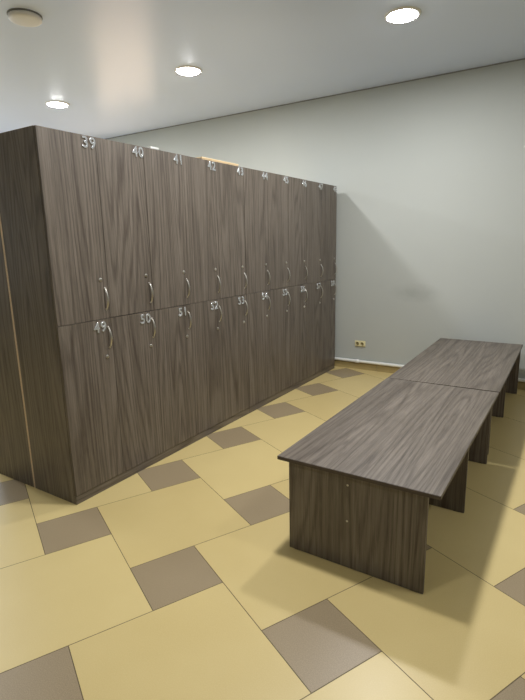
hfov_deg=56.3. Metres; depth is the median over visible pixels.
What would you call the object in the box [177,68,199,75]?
diffuser
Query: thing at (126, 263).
tall cabinet
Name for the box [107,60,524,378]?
wall
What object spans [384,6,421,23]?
recessed light
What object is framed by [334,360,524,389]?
baseboard
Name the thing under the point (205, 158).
cardboard box
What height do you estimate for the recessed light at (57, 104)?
0.026 m
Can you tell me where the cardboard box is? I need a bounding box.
[195,157,238,165]
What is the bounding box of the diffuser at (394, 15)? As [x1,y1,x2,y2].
[387,9,417,22]
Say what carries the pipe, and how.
attached to the wall
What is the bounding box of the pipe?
[335,357,524,381]
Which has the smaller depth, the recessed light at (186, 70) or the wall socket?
the recessed light at (186, 70)
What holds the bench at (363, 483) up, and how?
on the floor
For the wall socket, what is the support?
attached to the wall
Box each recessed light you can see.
[45,101,68,107]
[174,65,201,75]
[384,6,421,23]
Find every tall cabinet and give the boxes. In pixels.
[0,125,249,504]
[0,224,34,487]
[243,167,336,412]
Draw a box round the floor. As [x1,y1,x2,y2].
[0,366,524,699]
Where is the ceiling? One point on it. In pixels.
(113, 62)
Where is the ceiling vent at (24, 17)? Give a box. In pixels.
[7,8,42,26]
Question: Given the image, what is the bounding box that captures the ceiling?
[0,0,524,138]
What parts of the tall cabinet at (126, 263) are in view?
panel, panel, door, door, handle, handle, door, door, handle, handle, door, door, door, door, door, door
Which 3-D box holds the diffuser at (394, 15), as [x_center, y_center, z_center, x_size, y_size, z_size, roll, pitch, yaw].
[0.957,-2.275,3.353,0.202,0.018,0.202,7,15,32]
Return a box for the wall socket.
[355,340,365,346]
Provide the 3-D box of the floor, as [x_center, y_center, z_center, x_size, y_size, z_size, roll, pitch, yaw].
[-1.628,0.944,2.800,9.700,0.120,8.100,7,15,32]
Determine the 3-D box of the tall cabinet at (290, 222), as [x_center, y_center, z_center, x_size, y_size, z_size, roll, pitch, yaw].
[0.184,-0.619,4.812,0.427,2.000,1.749,7,15,32]
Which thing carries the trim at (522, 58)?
attached to the wall
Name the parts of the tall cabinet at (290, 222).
door, door, door, door, door, door, door, door, door, door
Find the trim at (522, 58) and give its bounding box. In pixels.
[107,58,524,138]
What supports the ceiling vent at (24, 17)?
in the ceiling
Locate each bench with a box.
[277,378,498,593]
[388,338,522,453]
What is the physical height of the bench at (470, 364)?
0.464 m
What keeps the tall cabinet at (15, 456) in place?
on the floor

